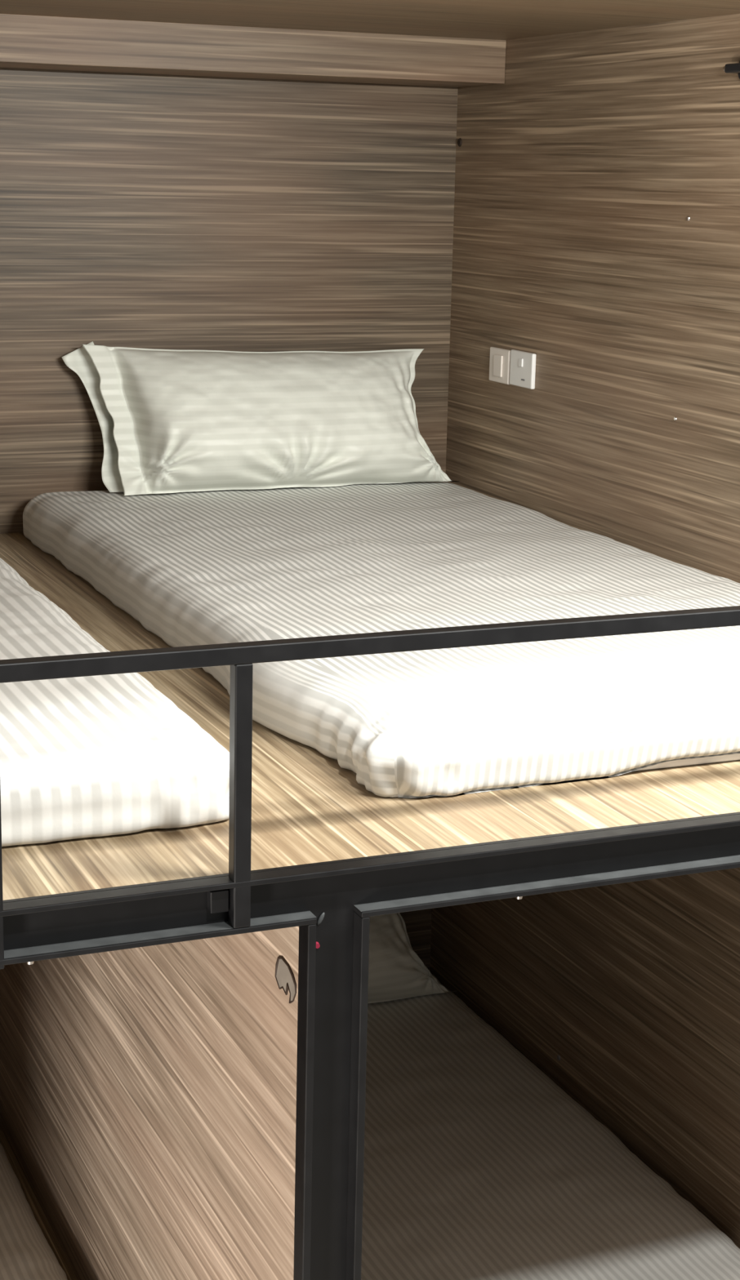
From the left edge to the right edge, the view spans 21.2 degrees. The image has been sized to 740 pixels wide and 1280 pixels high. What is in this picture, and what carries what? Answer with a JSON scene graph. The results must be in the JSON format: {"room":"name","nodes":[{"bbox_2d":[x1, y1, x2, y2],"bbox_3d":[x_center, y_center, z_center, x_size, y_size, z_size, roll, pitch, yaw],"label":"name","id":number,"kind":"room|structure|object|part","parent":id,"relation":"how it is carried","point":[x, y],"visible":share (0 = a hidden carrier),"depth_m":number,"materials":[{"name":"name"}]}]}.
{"room":"dormitory","nodes":[
{"label":"dormitory","id":0,"kind":"room"},
{"bbox_2d":[0,67,457,970],"bbox_3d":[-0.805,0.033,3.963,2.133,2.502,0.030,-4,14,-23],"label":"wall","id":1,"kind":"structure","parent":0,"point":[144,211],"depth_m":3.94,"materials":[{"name":"brown wood"}]},
{"bbox_2d":[0,13,506,86],"bbox_3d":[-0.731,-1.087,3.582,2.072,0.083,0.216,-4,14,-23],"label":"shelf","id":2,"kind":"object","parent":1,"relation":"attached to","point":[37,42],"depth_m":3.69,"materials":[{"name":"brown wood"}]},
{"bbox_2d":[0,0,739,39],"bbox_3d":[-0.285,-0.891,2.548,2.073,0.030,2.500,-4,14,-23],"label":"ceiling","id":3,"kind":"structure","parent":0,"point":[504,20],"depth_m":3.31,"materials":[{"name":"brown wood"}]},
{"bbox_2d":[429,13,739,1248],"bbox_3d":[0.564,0.188,3.445,0.030,2.502,2.030,-4,14,-23],"label":"wall","id":4,"kind":"structure","parent":0,"point":[579,175],"depth_m":3.60,"materials":[{"name":"brown wood"}]},
{"bbox_2d":[457,137,462,146],"bbox_3d":[0.185,-1.030,4.094,0.003,0.018,0.018,-4,14,-23],"label":"plug","id":5,"kind":"object","parent":4,"relation":"attached to","point":[459,140],"visible":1,"depth_m":4.09,"materials":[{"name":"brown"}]},
{"bbox_2d":[488,346,510,384],"bbox_3d":[0.261,-0.553,3.984,0.012,0.068,0.086,-4,14,-23],"label":"wall switch","id":6,"kind":"object","parent":4,"relation":"attached to","point":[500,358],"visible":1,"depth_m":3.97,"materials":[{"name":"white plastic"}]},
{"bbox_2d":[509,349,535,389],"bbox_3d":[0.299,-0.533,3.897,0.012,0.069,0.096,-4,14,-23],"label":"wall socket","id":7,"kind":"object","parent":4,"relation":"attached to","point":[522,364],"visible":1,"depth_m":3.88,"materials":[{"name":"white plastic"}]},
{"bbox_2d":[722,60,739,79],"bbox_3d":[0.584,-0.903,3.122,0.030,0.044,0.058,-4,14,-23],"label":"wall hook","id":8,"kind":"object","parent":4,"relation":"attached to","point":[733,68],"visible":1,"depth_m":3.12,"materials":[{"name":"black plastic"}]},
{"bbox_3d":[0.236,2.003,1.251,7.200,0.040,6.500,-4,14,-23],"label":"floor","id":9,"kind":"structure","parent":0,"visible":0},
{"bbox_2d":[0,605,739,1279],"bbox_3d":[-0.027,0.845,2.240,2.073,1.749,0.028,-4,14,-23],"label":"bunk bed","id":10,"kind":"object","parent":9,"relation":"on","point":[331,904],"visible":1,"depth_m":2.12,"materials":[{"name":"black paint"}]},
{"bbox_2d":[0,1126,77,1279],"bbox_3d":[-0.431,1.094,3.256,2.073,0.022,1.994,-4,14,-23],"label":"deck","id":11,"kind":"object","parent":10,"relation":"attached to","point":[37,1212],"visible":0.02,"depth_m":3.52,"materials":[{"name":"brown wood"}]},
{"bbox_2d":[0,1143,67,1279],"bbox_3d":[-0.918,1.076,3.053,0.931,0.084,1.916,-4,14,-23],"label":"mattress","id":12,"kind":"object","parent":11,"relation":"on","point":[25,1253],"visible":1,"depth_m":3.28,"materials":[{"name":"white fabric"}]},
{"bbox_2d":[0,926,298,1279],"bbox_3d":[-0.440,0.561,3.121,0.018,1.078,1.994,-4,14,-23],"label":"partition panel","id":13,"kind":"object","parent":11,"relation":"on","point":[148,1094],"visible":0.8,"depth_m":2.76,"materials":[{"name":"brown wood"}]},
{"bbox_2d":[275,956,296,1003],"bbox_3d":[-0.095,0.384,2.235,0.004,0.046,0.065,-4,14,-23],"label":"adhesive patch","id":14,"kind":"object","parent":13,"relation":"attached to","point":[284,976],"visible":1,"depth_m":2.23,"materials":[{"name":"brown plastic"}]},
{"bbox_2d":[360,973,739,1279],"bbox_3d":[0.034,1.005,3.449,1.029,0.084,1.918,-4,14,-23],"label":"mattress","id":15,"kind":"object","parent":11,"relation":"on","point":[477,1165],"visible":0.35,"depth_m":3.51,"materials":[{"name":"white fabric"}]},
{"bbox_2d":[367,912,455,1004],"bbox_3d":[-0.220,0.661,4.179,0.797,0.236,0.272,-4,14,-23],"label":"pillow","id":16,"kind":"object","parent":15,"relation":"on","point":[395,971],"visible":0.17,"depth_m":4.21,"materials":[{"name":"white fabric"}]},
{"bbox_3d":[-0.058,0.993,2.275,0.052,1.442,0.006,-4,14,-23],"label":"post","id":17,"kind":"part","parent":10,"relation":"part of","materials":[{"name":"black metal"}]},
{"bbox_2d":[0,532,739,900],"bbox_3d":[-0.406,0.024,3.003,2.073,0.022,1.994,-4,14,-23],"label":"platform","id":18,"kind":"object","parent":10,"relation":"on","point":[307,808],"visible":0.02,"depth_m":2.28,"materials":[{"name":"brown wood"}]},
{"bbox_2d":[0,557,229,847],"bbox_3d":[-0.916,-0.008,2.841,0.973,0.090,1.846,-4,14,-23],"label":"mattress","id":19,"kind":"object","parent":18,"relation":"on","point":[109,754],"visible":0.86,"depth_m":2.20,"materials":[{"name":"white fabric"}]},
{"bbox_2d":[22,481,739,798],"bbox_3d":[0.078,-0.085,3.263,0.961,0.092,1.836,-4,14,-23],"label":"mattress","id":20,"kind":"object","parent":18,"relation":"on","point":[206,567],"visible":0.9,"depth_m":2.91,"materials":[{"name":"white fabric"}]},
{"bbox_2d":[61,341,459,495],"bbox_3d":[-0.193,-0.448,3.958,0.810,0.286,0.222,-4,14,-23],"label":"pillow","id":21,"kind":"object","parent":20,"relation":"on","point":[170,420],"visible":1,"depth_m":3.89,"materials":[{"name":"white fabric"}]},
{"bbox_3d":[-0.006,0.004,2.037,2.073,0.019,0.019,-4,14,-23],"label":"guard rail","id":22,"kind":"part","parent":10,"relation":"part of","materials":[{"name":"black metal"}]}
]}

